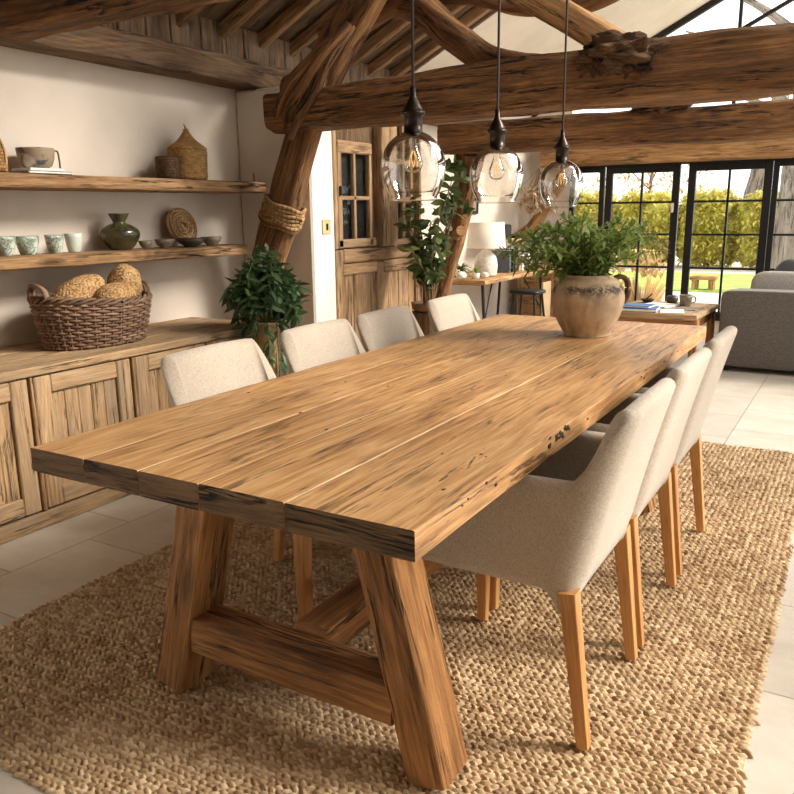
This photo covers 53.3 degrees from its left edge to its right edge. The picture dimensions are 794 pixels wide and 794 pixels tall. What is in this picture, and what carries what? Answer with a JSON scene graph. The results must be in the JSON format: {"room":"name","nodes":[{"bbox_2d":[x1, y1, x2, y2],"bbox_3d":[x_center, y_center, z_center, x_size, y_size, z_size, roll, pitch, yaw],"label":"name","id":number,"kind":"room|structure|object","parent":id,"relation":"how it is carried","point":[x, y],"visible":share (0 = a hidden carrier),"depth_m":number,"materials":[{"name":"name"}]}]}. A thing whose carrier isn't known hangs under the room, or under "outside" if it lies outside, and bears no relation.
{"room":"dining room","nodes":[
{"label":"dining room","id":0,"kind":"room"},
{"bbox_2d":[0,46,531,346],"bbox_3d":[-1.389,-0.962,4.551,0.120,2.420,11.800,7,15,30],"label":"wall","id":1,"kind":"structure","parent":0,"point":[101,120],"depth_m":4.28,"materials":[{"name":"paint"}]},
{"bbox_2d":[0,244,247,270],"bbox_3d":[-1.747,-0.607,3.588,0.300,0.066,2.881,7,15,30],"label":"wall shelf","id":2,"kind":"object","parent":1,"relation":"attached to","point":[82,258],"visible":0.91,"depth_m":3.92,"materials":[{"name":"brown wood"}]},
{"bbox_2d":[0,236,15,256],"bbox_3d":[-1.764,-0.678,3.559,0.096,0.089,0.097,7,15,30],"label":"cup","id":3,"kind":"object","parent":2,"relation":"on","point":[7,243],"visible":0.98,"depth_m":3.53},
{"bbox_2d":[16,236,38,254],"bbox_3d":[-1.707,-0.700,3.654,0.103,0.087,0.105,7,15,30],"label":"cup","id":4,"kind":"object","parent":2,"relation":"on","point":[26,245],"visible":0.84,"depth_m":3.62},
{"bbox_2d":[44,234,63,253],"bbox_3d":[-1.639,-0.732,3.785,0.085,0.088,0.086,7,15,30],"label":"cup","id":5,"kind":"object","parent":2,"relation":"on","point":[54,243],"visible":1,"depth_m":3.76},
{"bbox_2d":[64,233,81,252],"bbox_3d":[-1.589,-0.758,3.886,0.081,0.092,0.082,7,15,30],"label":"cup","id":6,"kind":"object","parent":2,"relation":"on","point":[73,241],"visible":0.99,"depth_m":3.86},
{"bbox_2d":[100,213,139,249],"bbox_3d":[-1.439,-0.858,4.105,0.200,0.186,0.200,7,15,30],"label":"vase","id":7,"kind":"object","parent":2,"relation":"on","point":[118,235],"visible":1,"depth_m":4.05,"materials":[{"name":"green ceramic"}]},
{"bbox_2d":[154,239,174,247],"bbox_3d":[-1.261,-0.834,4.296,0.111,0.047,0.111,7,15,30],"label":"bowl","id":8,"kind":"object","parent":2,"relation":"on","point":[162,243],"visible":1,"depth_m":4.26,"materials":[{"name":"ceramic"}]},
{"bbox_2d":[166,208,196,240],"bbox_3d":[-1.229,-0.978,4.523,0.084,0.207,0.212,7,15,30],"label":"woven plate","id":9,"kind":"object","parent":2,"relation":"on","point":[180,223],"visible":0.91,"depth_m":4.50,"materials":[{"name":"wicker"}]},
{"bbox_2d":[175,238,205,246],"bbox_3d":[-1.155,-0.867,4.433,0.166,0.046,0.164,7,15,30],"label":"bowl","id":10,"kind":"object","parent":2,"relation":"on","point":[186,242],"visible":1,"depth_m":4.38,"materials":[{"name":"ceramic"}]},
{"bbox_2d":[200,236,221,244],"bbox_3d":[-1.078,-0.907,4.597,0.125,0.048,0.122,7,15,30],"label":"bowl","id":11,"kind":"object","parent":2,"relation":"on","point":[214,240],"visible":0.98,"depth_m":4.56,"materials":[{"name":"ceramic"}]},
{"bbox_2d":[0,172,266,193],"bbox_3d":[-1.698,-0.978,3.589,0.302,0.073,3.081,7,15,30],"label":"wall shelf","id":12,"kind":"object","parent":1,"relation":"attached to","point":[8,181],"visible":1,"depth_m":3.89,"materials":[{"name":"brown wood"}]},
{"bbox_2d":[0,138,8,171],"bbox_3d":[-1.803,-1.089,3.405,0.220,0.237,0.213,7,15,30],"label":"basket","id":13,"kind":"object","parent":12,"relation":"on","point":[3,156],"visible":0.98,"depth_m":3.41,"materials":[{"name":"wicker"}]},
{"bbox_2d":[8,170,71,174],"bbox_3d":[-1.661,-1.041,3.677,0.163,0.013,0.230,7,15,30],"label":"book","id":14,"kind":"object","parent":12,"relation":"on","point":[23,171],"visible":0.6,"depth_m":3.60,"materials":[{"name":"paper"}]},
{"bbox_2d":[11,167,64,171],"bbox_3d":[-1.665,-1.053,3.671,0.140,0.012,0.180,7,15,30],"label":"book","id":15,"kind":"object","parent":14,"relation":"on","point":[30,168],"visible":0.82,"depth_m":3.61,"materials":[{"name":"paper"}]},
{"bbox_2d":[15,147,60,167],"bbox_3d":[-1.669,-1.103,3.655,0.166,0.090,0.166,1,13,8],"label":"cup","id":16,"kind":"object","parent":15,"relation":"on","point":[33,157],"visible":0.88,"depth_m":3.60,"materials":[{"name":"ceramic"}]},
{"bbox_2d":[155,156,179,178],"bbox_3d":[-1.245,-1.244,4.295,0.127,0.118,0.129,7,15,30],"label":"basket","id":17,"kind":"object","parent":12,"relation":"on","point":[168,167],"visible":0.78,"depth_m":4.25,"materials":[{"name":"wicker"}]},
{"bbox_2d":[167,124,207,179],"bbox_3d":[-1.169,-1.361,4.405,0.219,0.300,0.219,7,15,30],"label":"lidded basket","id":18,"kind":"object","parent":12,"relation":"on","point":[192,155],"visible":0.73,"depth_m":4.33,"materials":[{"name":"wicker"}]},
{"bbox_2d":[104,14,389,82],"bbox_3d":[-2.003,-1.739,3.156,0.045,0.220,7.946,7,15,30],"label":"wood paneling","id":19,"kind":"structure","parent":1,"relation":"attached to","point":[199,32],"depth_m":4.69,"materials":[{"name":"wood"}]},
{"bbox_2d":[0,25,502,126],"bbox_3d":[-1.312,-1.806,4.183,0.205,0.155,11.400,7,15,30],"label":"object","id":20,"kind":"structure","parent":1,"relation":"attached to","point":[101,45],"depth_m":4.12,"materials":[{"name":"wood"}]},
{"bbox_2d":[0,0,231,41],"bbox_3d":[1.124,-1.365,1.758,6.503,0.341,0.226,7,15,30],"label":"tie beam","id":21,"kind":"structure","parent":20,"relation":"attached to","point":[20,20],"depth_m":3.11,"materials":[{"name":"brown wood"}]},
{"bbox_2d":[515,165,572,236],"bbox_3d":[1.631,-2.147,8.802,0.619,0.832,0.147,2,13,13],"label":"brace","id":22,"kind":"object","parent":1,"relation":"attached to","point":[539,217],"visible":0.62,"depth_m":8.72,"materials":[{"name":"brown wood"}]},
{"bbox_2d":[516,168,560,215],"bbox_3d":[1.496,-2.191,8.485,0.483,0.520,0.433,-7,15,-26],"label":"bunch","id":23,"kind":"object","parent":22,"relation":"hanging from","point":[533,190],"visible":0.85,"depth_m":8.45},
{"bbox_2d":[0,333,793,793],"bbox_3d":[1.914,0.688,2.860,7.800,0.100,11.660,7,15,30],"label":"floor","id":24,"kind":"structure","parent":0,"point":[749,407],"depth_m":3.12,"materials":[{"name":"tile"}]},
{"bbox_2d":[0,317,252,544],"bbox_3d":[-1.631,0.141,3.634,0.605,0.692,2.575,7,15,30],"label":"sideboard","id":25,"kind":"object","parent":24,"relation":"on","point":[46,396],"visible":0.44,"depth_m":3.45,"materials":[{"name":"brown wood"}]},
{"bbox_2d":[27,280,152,350],"bbox_3d":[-1.457,-0.415,3.805,0.436,0.311,0.649,7,15,30],"label":"wicker basket","id":26,"kind":"object","parent":25,"relation":"on","point":[105,322],"visible":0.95,"depth_m":3.61,"materials":[{"name":"wicker"}]},
{"bbox_2d":[50,274,104,310],"bbox_3d":[-1.507,-0.485,3.724,0.180,0.178,0.291,7,15,30],"label":"bread loaf","id":27,"kind":"object","parent":26,"relation":"on","point":[86,285],"visible":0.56,"depth_m":3.67,"materials":[{"name":"food"}]},
{"bbox_2d":[93,282,135,305],"bbox_3d":[-1.350,-0.480,3.776,0.162,0.132,0.213,7,15,30],"label":"bread loaf","id":28,"kind":"object","parent":26,"relation":"on","point":[117,290],"visible":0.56,"depth_m":3.71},
{"bbox_2d":[107,264,141,296],"bbox_3d":[-1.347,-0.551,3.907,0.161,0.214,0.172,7,15,30],"label":"bread loaf","id":29,"kind":"object","parent":26,"relation":"on","point":[123,273],"visible":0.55,"depth_m":3.85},
{"bbox_2d":[0,317,252,382],"bbox_3d":[-1.634,-0.177,3.560,0.605,0.038,2.575,7,15,30],"label":"countertop","id":30,"kind":"structure","parent":25,"relation":"on","point":[21,361],"depth_m":3.67,"materials":[{"name":"brown wood"}]},
{"bbox_2d":[218,243,311,376],"bbox_3d":[-0.689,-0.256,4.297,0.566,1.145,0.545,-10,16,-34],"label":"trailing plant","id":31,"kind":"object","parent":24,"relation":"on","point":[267,290],"visible":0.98,"depth_m":4.17,"materials":[{"name":"green plant"}]},
{"bbox_2d":[236,86,336,375],"bbox_3d":[-0.689,-0.896,5.080,0.575,2.035,0.260,7,15,30],"label":"wall pier","id":32,"kind":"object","parent":24,"relation":"on","point":[311,255],"visible":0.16,"depth_m":4.90,"materials":[{"name":"paint"}]},
{"bbox_2d":[322,219,330,233],"bbox_3d":[-0.436,-1.059,4.919,0.016,0.090,0.088,7,15,30],"label":"light switch","id":33,"kind":"object","parent":32,"relation":"attached to","point":[326,223],"visible":1,"depth_m":4.91,"materials":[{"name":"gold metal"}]},
{"bbox_2d":[240,0,386,319],"bbox_3d":[-0.420,-1.209,4.502,1.593,2.916,0.177,7,15,30],"label":"post","id":34,"kind":"object","parent":24,"relation":"on","point":[293,168],"visible":0.51,"depth_m":4.47,"materials":[{"name":"brown wood"}]},
{"bbox_2d":[258,193,306,234],"bbox_3d":[-0.680,-1.084,4.689,0.312,0.243,0.221,7,15,30],"label":"band","id":35,"kind":"object","parent":34,"relation":"attached to","point":[280,220],"visible":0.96,"depth_m":4.60,"materials":[{"name":"wicker"}]},
{"bbox_2d":[263,22,793,133],"bbox_3d":[1.992,-1.324,2.952,6.184,0.314,0.352,7,15,30],"label":"tie beam","id":36,"kind":"structure","parent":34,"relation":"attached to","point":[753,62],"depth_m":3.52,"materials":[{"name":"brown wood"}]},
{"bbox_2d":[272,20,355,139],"bbox_3d":[-0.476,-1.685,4.234,0.541,0.573,0.207,7,15,30],"label":"brace","id":37,"kind":"structure","parent":36,"relation":"attached to","point":[300,89],"depth_m":4.15,"materials":[{"name":"brown wood"}]},
{"bbox_2d":[369,0,401,32],"bbox_3d":[-0.231,-1.950,4.348,0.692,0.511,0.132,2,13,13],"label":"brace","id":38,"kind":"object","parent":36,"relation":"attached to","point":[389,10],"visible":0.16,"depth_m":4.24,"materials":[{"name":"brown wood"}]},
{"bbox_2d":[316,0,538,63],"bbox_3d":[0.188,-1.925,4.209,1.580,0.574,0.196,8,16,34],"label":"brace","id":39,"kind":"object","parent":36,"relation":"attached to","point":[432,17],"visible":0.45,"depth_m":4.07,"materials":[{"name":"brown wood"}]},
{"bbox_2d":[392,0,618,18],"bbox_3d":[0.861,-2.092,3.903,2.066,0.395,0.143,6,15,28],"label":"log","id":40,"kind":"object","parent":39,"relation":"attached to","point":[590,5],"visible":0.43,"depth_m":4.03,"materials":[{"name":"brown wood"}]},
{"bbox_2d":[504,0,625,45],"bbox_3d":[0.384,-2.028,3.768,1.549,1.004,0.183,7,15,31],"label":"strut","id":41,"kind":"object","parent":36,"relation":"attached to","point":[582,23],"visible":0.65,"depth_m":3.52,"materials":[{"name":"brown wood"}]},
{"bbox_2d":[574,29,670,79],"bbox_3d":[0.967,-1.463,3.403,0.435,0.231,0.254,7,15,30],"label":"burl","id":42,"kind":"structure","parent":36,"relation":"attached to","point":[610,52],"depth_m":3.33,"materials":[{"name":"wood"}]},
{"bbox_2d":[331,126,422,341],"bbox_3d":[-0.314,-1.045,5.667,0.585,2.050,1.165,7,15,30],"label":"tall cabinet","id":43,"kind":"object","parent":24,"relation":"on","point":[371,274],"visible":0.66,"depth_m":5.37,"materials":[{"name":"brown wood"}]},
{"bbox_2d":[0,441,793,793],"bbox_3d":[0.376,0.566,3.200,2.211,0.018,3.680,7,15,30],"label":"rug","id":44,"kind":"object","parent":24,"relation":"on","point":[85,709],"visible":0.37,"depth_m":2.21,"materials":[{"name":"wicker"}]},
{"bbox_2d":[160,338,312,618],"bbox_3d":[-0.378,0.271,2.593,0.602,0.852,0.503,7,15,30],"label":"dining chair","id":45,"kind":"object","parent":44,"relation":"on","point":[193,374],"visible":0.07,"depth_m":2.56,"materials":[{"name":"fabric"}]},
{"bbox_2d":[280,319,364,373],"bbox_3d":[-0.079,0.152,3.087,0.602,0.852,0.503,7,15,30],"label":"dining chair","id":46,"kind":"object","parent":44,"relation":"on","point":[304,347],"visible":0.1,"depth_m":3.09,"materials":[{"name":"beige fabric"}]},
{"bbox_2d":[30,314,705,790],"bbox_3d":[0.294,0.260,2.864,1.047,0.756,2.794,7,15,30],"label":"dining table","id":47,"kind":"object","parent":44,"relation":"on","point":[384,453],"visible":0.93,"depth_m":1.94,"materials":[{"name":"brown wood"}]},
{"bbox_2d":[551,273,630,337],"bbox_3d":[0.829,-0.399,3.425,0.318,0.263,0.309,7,15,30],"label":"pot","id":48,"kind":"object","parent":47,"relation":"on","point":[583,306],"visible":0.9,"depth_m":3.32,"materials":[{"name":"ceramic"}]},
{"bbox_2d":[496,211,668,285],"bbox_3d":[0.823,-0.560,3.393,0.705,0.474,0.534,-4,14,-15],"label":"plant","id":49,"kind":"object","parent":48,"relation":"in","point":[576,260],"visible":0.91,"depth_m":3.33,"materials":[{"name":"green plant"}]},
{"bbox_2d":[356,306,423,351],"bbox_3d":[0.183,0.049,3.518,0.602,0.852,0.503,7,15,30],"label":"dining chair","id":50,"kind":"object","parent":44,"relation":"on","point":[377,329],"visible":0.09,"depth_m":3.52,"materials":[{"name":"beige fabric"}]},
{"bbox_2d":[426,293,479,332],"bbox_3d":[0.505,-0.079,4.050,0.602,0.852,0.503,7,15,30],"label":"dining chair","id":51,"kind":"object","parent":44,"relation":"on","point":[450,311],"visible":0.05,"depth_m":4.05,"materials":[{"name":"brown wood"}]},
{"bbox_2d":[422,378,675,750],"bbox_3d":[0.374,0.370,2.130,0.602,0.852,0.503,7,15,30],"label":"dining chair","id":52,"kind":"object","parent":44,"relation":"on","point":[551,530],"visible":0.75,"depth_m":1.88,"materials":[{"name":"fabric"}]},
{"bbox_2d":[489,347,711,646],"bbox_3d":[0.646,0.262,2.578,0.602,0.852,0.503,7,15,30],"label":"dining chair","id":53,"kind":"object","parent":44,"relation":"on","point":[687,376],"visible":0.27,"depth_m":2.35,"materials":[{"name":"fabric"}]},
{"bbox_2d":[634,326,736,574],"bbox_3d":[0.925,0.151,3.039,0.602,0.852,0.503,7,15,30],"label":"dining chair","id":54,"kind":"object","parent":44,"relation":"on","point":[720,345],"visible":0.3,"depth_m":2.81,"materials":[{"name":"fabric"}]},
{"bbox_2d":[412,311,432,335],"bbox_3d":[0.221,-0.296,5.590,0.266,0.615,0.280,7,15,30],"label":"stump","id":55,"kind":"object","parent":24,"relation":"on","point":[423,319],"visible":0.08,"depth_m":5.44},
{"bbox_2d":[411,301,427,312],"bbox_3d":[0.219,-0.630,5.518,0.248,0.062,0.248,7,15,30],"label":"pot","id":56,"kind":"object","parent":55,"relation":"on","point":[418,306],"depth_m":5.44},
{"bbox_2d":[393,154,479,312],"bbox_3d":[0.300,-1.117,5.367,0.621,1.078,0.593,-4,13,-14],"label":"potted plant","id":57,"kind":"object","parent":55,"relation":"on","point":[425,264],"visible":0.94,"depth_m":5.40,"materials":[{"name":"plant"}]},
{"bbox_2d":[435,154,484,297],"bbox_3d":[0.371,-0.955,5.974,0.229,1.778,0.880,-7,15,-27],"label":"timber post","id":58,"kind":"object","parent":24,"relation":"on","point":[444,287],"visible":0.27,"depth_m":5.76,"materials":[{"name":"brown wood"}]},
{"bbox_2d":[452,226,466,239],"bbox_3d":[0.448,-1.181,5.695,0.075,0.106,0.141,-3,13,-11],"label":"peg","id":59,"kind":"object","parent":58,"relation":"attached to","point":[459,232],"visible":0.99,"depth_m":5.64,"materials":[{"name":"brown wood"}]},
{"bbox_2d":[437,98,793,154],"bbox_3d":[2.845,-1.470,4.034,5.821,0.219,0.273,7,15,30],"label":"tie beam","id":60,"kind":"structure","parent":58,"relation":"attached to","point":[772,119],"depth_m":4.73,"materials":[{"name":"brown wood"}]},
{"bbox_2d":[631,104,692,114],"bbox_3d":[1.552,-1.699,4.646,0.372,0.086,0.179,4,14,20],"label":"burl","id":61,"kind":"structure","parent":60,"relation":"attached to","point":[644,110],"depth_m":4.60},
{"bbox_2d":[452,265,553,318],"bbox_3d":[0.975,-0.867,7.769,0.750,0.726,2.007,7,15,30],"label":"desk","id":62,"kind":"object","parent":24,"relation":"on","point":[499,277],"visible":0.28,"depth_m":7.11,"materials":[{"name":"brown wood"}]},
{"bbox_2d":[467,222,505,276],"bbox_3d":[0.800,-1.326,7.100,0.350,0.476,0.350,7,15,30],"label":"table lamp","id":63,"kind":"object","parent":62,"relation":"on","point":[485,236],"visible":0.87,"depth_m":6.96,"materials":[{"name":"stone"}]},
{"bbox_2d":[491,250,510,272],"bbox_3d":[0.992,-1.293,7.530,0.190,0.210,0.042,7,15,30],"label":"book","id":64,"kind":"object","parent":62,"relation":"on","point":[504,266],"visible":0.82,"depth_m":7.50,"materials":[{"name":"paper"}]},
{"bbox_2d":[510,288,545,315],"bbox_3d":[1.224,-0.721,7.442,0.322,0.583,0.322,7,15,30],"label":"stool","id":65,"kind":"object","parent":24,"relation":"on","point":[520,291],"visible":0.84,"depth_m":7.33,"materials":[{"name":"black metal"}]},
{"bbox_2d":[541,281,550,316],"bbox_3d":[1.458,-0.820,7.766,0.020,0.620,0.220,7,15,30],"label":"leaning board","id":66,"kind":"object","parent":24,"relation":"on","point":[545,285],"visible":0.56,"depth_m":7.73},
{"bbox_2d":[518,265,590,316],"bbox_3d":[1.830,-1.108,8.832,0.900,0.690,0.460,7,15,30],"label":"wooden chest","id":67,"kind":"object","parent":24,"relation":"on","point":[527,300],"visible":0.08,"depth_m":8.78,"materials":[{"name":"brown wood"}]},
{"bbox_2d":[617,300,718,357],"bbox_3d":[2.229,-0.503,6.634,0.722,0.500,0.916,7,15,30],"label":"coffee table","id":68,"kind":"object","parent":24,"relation":"on","point":[707,314],"visible":0.51,"depth_m":6.28,"materials":[{"name":"brown wood"}]},
{"bbox_2d":[622,306,659,312],"bbox_3d":[1.956,-0.715,6.396,0.300,0.025,0.250,5,14,24],"label":"book","id":69,"kind":"object","parent":68,"relation":"on","point":[655,309],"visible":0.51,"depth_m":6.29,"materials":[{"name":"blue paper"}]},
{"bbox_2d":[623,303,655,308],"bbox_3d":[1.954,-0.739,6.398,0.230,0.017,0.200,8,16,34],"label":"book","id":70,"kind":"object","parent":69,"relation":"on","point":[628,305],"visible":0.81,"depth_m":6.34,"materials":[{"name":"blue paper"}]},
{"bbox_2d":[644,302,679,307],"bbox_3d":[2.205,-0.772,6.655,0.260,0.013,0.260,-12,17,-41],"label":"magazine","id":71,"kind":"object","parent":68,"relation":"on","point":[662,305],"visible":0.7,"depth_m":6.64,"materials":[{"name":"paper"}]},
{"bbox_2d":[660,309,683,313],"bbox_3d":[2.182,-0.680,6.274,0.180,0.007,0.240,4,14,19],"label":"magazine","id":72,"kind":"object","parent":68,"relation":"on","point":[673,311],"visible":1,"depth_m":6.24,"materials":[{"name":"paper"}]},
{"bbox_2d":[679,294,695,306],"bbox_3d":[2.424,-0.805,6.602,0.129,0.095,0.110,7,15,30],"label":"mug","id":73,"kind":"object","parent":68,"relation":"on","point":[685,299],"visible":0.98,"depth_m":6.57,"materials":[{"name":"ceramic"}]},
{"bbox_2d":[718,288,793,370],"bbox_3d":[3.819,-0.516,6.258,2.250,0.660,0.970,7,15,30],"label":"sofa","id":74,"kind":"object","parent":24,"relation":"on","point":[763,319],"visible":0.91,"depth_m":6.25,"materials":[{"name":"grey fabric"}]},
{"bbox_2d":[750,271,793,289],"bbox_3d":[3.138,-0.854,6.464,0.460,0.345,0.203,7,15,30],"label":"cushion","id":75,"kind":"object","parent":74,"relation":"on","point":[779,280],"visible":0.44,"depth_m":6.42,"materials":[{"name":"fabric"}]},
{"bbox_2d":[774,259,793,271],"bbox_3d":[3.300,-0.913,6.531,0.481,0.446,0.221,7,15,30],"label":"cushion","id":76,"kind":"object","parent":74,"relation":"on","point":[788,264],"visible":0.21,"depth_m":6.53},
{"bbox_2d":[196,0,709,74],"bbox_3d":[0.015,-2.743,3.243,3.456,1.780,11.750,7,15,30],"label":"ceiling","id":77,"kind":"structure","parent":0,"point":[650,17],"depth_m":6.55,"materials":[{"name":"paint"}]},
{"bbox_2d":[175,5,205,27],"bbox_3d":[0.142,-2.711,3.442,3.284,1.692,0.057,7,15,30],"label":"rafter","id":78,"kind":"object","parent":77,"relation":"attached to","point":[183,18],"visible":0.49,"depth_m":4.37,"materials":[{"name":"brown wood"}]},
{"bbox_2d":[220,0,267,38],"bbox_3d":[0.319,-2.781,3.735,3.284,1.693,0.058,7,15,30],"label":"rafter","id":79,"kind":"object","parent":77,"relation":"attached to","point":[246,9],"visible":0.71,"depth_m":4.60,"materials":[{"name":"brown wood"}]},
{"bbox_2d":[258,0,319,48],"bbox_3d":[0.498,-2.851,4.028,3.284,1.693,0.059,7,15,30],"label":"rafter","id":80,"kind":"object","parent":77,"relation":"attached to","point":[298,8],"visible":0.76,"depth_m":4.86,"materials":[{"name":"brown wood"}]},
{"bbox_2d":[289,0,340,56],"bbox_3d":[0.660,-2.916,4.296,3.284,1.692,0.058,7,15,30],"label":"rafter","id":81,"kind":"object","parent":77,"relation":"attached to","point":[308,35],"visible":0.56,"depth_m":5.16,"materials":[{"name":"brown wood"}]},
{"bbox_2d":[348,18,409,69],"bbox_3d":[0.985,-3.045,4.832,3.283,1.692,0.057,7,15,30],"label":"rafter","id":82,"kind":"object","parent":77,"relation":"attached to","point":[393,27],"visible":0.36,"depth_m":5.60,"materials":[{"name":"brown wood"}]},
{"bbox_2d":[381,0,445,200],"bbox_3d":[0.034,-1.646,1.972,0.181,2.246,0.181,5,14,22],"label":"pendant lamp","id":83,"kind":"object","parent":77,"relation":"hanging from","point":[412,112],"visible":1,"depth_m":2.16,"materials":[{"name":"glass"}]},
{"bbox_2d":[401,86,424,131],"bbox_3d":[0.044,-0.786,2.172,0.068,0.129,0.068,7,15,30],"label":"socket","id":84,"kind":"object","parent":83,"relation":"attached to","point":[412,112],"depth_m":2.16,"materials":[{"name":"brown metal"}]},
{"bbox_2d":[368,5,465,76],"bbox_3d":[1.148,-3.109,5.100,3.284,1.693,0.057,7,15,30],"label":"rafter","id":85,"kind":"object","parent":77,"relation":"attached to","point":[404,44],"visible":0.55,"depth_m":5.89,"materials":[{"name":"brown wood"}]},
{"bbox_2d":[390,6,490,76],"bbox_3d":[1.310,-3.173,5.368,3.284,1.692,0.058,7,15,30],"label":"rafter","id":86,"kind":"object","parent":77,"relation":"attached to","point":[476,13],"visible":0.47,"depth_m":6.11,"materials":[{"name":"brown wood"}]},
{"bbox_2d":[470,0,523,203],"bbox_3d":[0.325,-1.755,2.444,0.181,2.246,0.181,5,14,22],"label":"pendant lamp","id":87,"kind":"object","parent":77,"relation":"hanging from","point":[497,130],"visible":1,"depth_m":2.63,"materials":[{"name":"clear glass"}]},
{"bbox_2d":[487,109,506,146],"bbox_3d":[0.335,-0.896,2.644,0.068,0.129,0.068,7,15,30],"label":"socket","id":88,"kind":"object","parent":87,"relation":"attached to","point":[497,130],"depth_m":2.63,"materials":[{"name":"brown metal"}]},
{"bbox_2d":[538,0,583,207],"bbox_3d":[0.658,-1.873,2.996,0.181,2.246,0.181,5,14,22],"label":"pendant lamp","id":89,"kind":"object","parent":77,"relation":"hanging from","point":[562,147],"visible":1,"depth_m":3.18,"materials":[{"name":"clear glass"}]},
{"bbox_2d":[554,130,570,160],"bbox_3d":[0.668,-1.014,3.196,0.068,0.129,0.068,7,15,30],"label":"socket","id":90,"kind":"object","parent":89,"relation":"attached to","point":[562,147],"depth_m":3.18,"materials":[{"name":"brown metal"}]},
{"bbox_2d":[528,111,718,332],"bbox_3d":[4.464,-1.745,7.667,6.700,2.400,0.120,7,15,30],"label":"wall","id":91,"kind":"structure","parent":0,"point":[551,174],"depth_m":9.08,"materials":[{"name":"paint"}]},
{"bbox_2d":[569,167,605,265],"bbox_3d":[2.144,-1.784,9.016,0.395,1.595,0.050,7,15,30],"label":"window","id":92,"kind":"structure","parent":91,"relation":"in","point":[602,170],"depth_m":8.85,"materials":[{"name":"black metal"}]},
{"bbox_2d":[603,164,681,300],"bbox_3d":[2.656,-1.715,8.696,0.790,1.595,0.095,7,15,30],"label":"door","id":93,"kind":"structure","parent":91,"relation":"in","point":[676,168],"depth_m":8.58,"materials":[{"name":"black metal"}]},
{"bbox_2d":[532,0,793,116],"bbox_3d":[4.416,-3.742,7.157,6.699,2.602,0.080,7,15,30],"label":"window","id":94,"kind":"structure","parent":91,"relation":"in","point":[707,6],"depth_m":7.88,"materials":[{"name":"black metal"}]},
{"bbox_2d":[540,138,793,167],"bbox_3d":[4.451,-2.361,7.313,6.500,0.228,0.187,7,15,30],"label":"lintel beam","id":95,"kind":"structure","parent":91,"relation":"attached to","point":[768,149],"depth_m":8.12,"materials":[{"name":"brown wood"}]},
{"bbox_2d":[569,158,793,320],"bbox_3d":[4.651,-1.480,7.575,6.230,1.660,0.110,7,15,30],"label":"trim","id":96,"kind":"structure","parent":91,"relation":"attached to","point":[780,159],"depth_m":8.27,"materials":[{"name":"black metal"}]},
{"bbox_2d":[680,161,773,317],"bbox_3d":[3.428,-1.626,8.276,0.805,1.595,0.050,7,15,30],"label":"door","id":97,"kind":"structure","parent":91,"relation":"in","point":[768,166],"depth_m":8.20,"materials":[{"name":"black metal"}]},
{"bbox_2d":[764,160,793,271],"bbox_3d":[4.121,-1.541,7.876,0.795,1.595,0.050,7,15,30],"label":"window","id":98,"kind":"structure","parent":91,"relation":"in","point":[777,163],"depth_m":7.96,"materials":[{"name":"black metal"}]},
{"bbox_2d":[641,290,722,311],"bbox_3d":[4.058,-1.169,10.809,24.000,0.100,4.500,7,15,30],"label":"terrace","id":99,"kind":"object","parent":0,"point":[701,297],"depth_m":12.15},
{"bbox_2d":[620,248,666,302],"bbox_3d":[3.058,-1.421,9.852,0.684,0.851,0.664,12,18,43],"label":"pampas grass","id":100,"kind":"object","parent":99,"relation":"on","point":[657,294],"depth_m":9.79,"materials":[{"name":"plant"}]},
{"bbox_2d":[609,271,754,292],"bbox_3d":[6.191,-2.023,14.325,24.000,0.120,3.900,7,15,30],"label":"lawn","id":101,"kind":"structure","parent":0,"point":[730,281],"depth_m":14.52,"materials":[{"name":"plant"}]},
{"bbox_2d":[690,275,717,289],"bbox_3d":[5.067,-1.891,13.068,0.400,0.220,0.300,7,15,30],"label":"garden bench","id":102,"kind":"object","parent":101,"relation":"on","point":[694,279],"visible":1,"depth_m":12.97,"materials":[{"name":"brown wood"}]},
{"bbox_2d":[744,0,793,267],"bbox_3d":[5.650,-4.145,12.007,1.633,5.089,1.811,-4,14,-14],"label":"tree","id":103,"kind":"object","parent":101,"relation":"on","point":[783,246],"visible":0.35,"depth_m":12.17,"materials":[{"name":"plant"}]},
{"bbox_2d":[609,256,755,273],"bbox_3d":[10.865,-3.867,22.032,24.000,0.110,14.500,7,15,30],"label":"garden path","id":104,"kind":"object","parent":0,"point":[678,268],"visible":0.04,"depth_m":17.26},
{"bbox_2d":[574,187,618,250],"bbox_3d":[4.693,-4.098,19.217,1.701,1.964,1.790,0,13,3],"label":"shrub","id":105,"kind":"object","parent":104,"relation":"on","point":[591,210],"visible":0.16,"depth_m":18.57,"materials":[{"name":"green plant"}]},
{"bbox_2d":[613,188,680,265],"bbox_3d":[5.806,-3.909,18.492,1.698,1.890,1.709,-9,15,-31],"label":"shrub","id":106,"kind":"object","parent":104,"relation":"on","point":[658,214],"visible":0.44,"depth_m":17.94,"materials":[{"name":"green plant"}]},
{"bbox_2d":[583,164,713,194],"bbox_3d":[6.372,-5.310,20.417,3.323,3.523,2.161,7,15,30],"label":"tree","id":107,"kind":"object","parent":104,"relation":"on","point":[647,185],"visible":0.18,"depth_m":20.25,"materials":[{"name":"green plant"}]},
{"bbox_2d":[676,185,743,266],"bbox_3d":[7.130,-3.832,18.081,1.691,2.018,1.828,6,15,25],"label":"shrub","id":108,"kind":"object","parent":104,"relation":"on","point":[709,217],"visible":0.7,"depth_m":17.54,"materials":[{"name":"green plant"}]},
{"bbox_2d":[685,31,789,261],"bbox_3d":[8.472,-6.203,19.599,2.907,5.663,1.277,7,15,30],"label":"tree","id":109,"kind":"object","parent":104,"relation":"on","point":[755,182],"visible":0.09,"depth_m":19.43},
{"bbox_2d":[731,190,778,267],"bbox_3d":[8.142,-3.615,17.152,1.683,1.817,1.713,5,14,23],"label":"shrub","id":110,"kind":"object","parent":104,"relation":"on","point":[750,212],"visible":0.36,"depth_m":16.97,"materials":[{"name":"green plant"}]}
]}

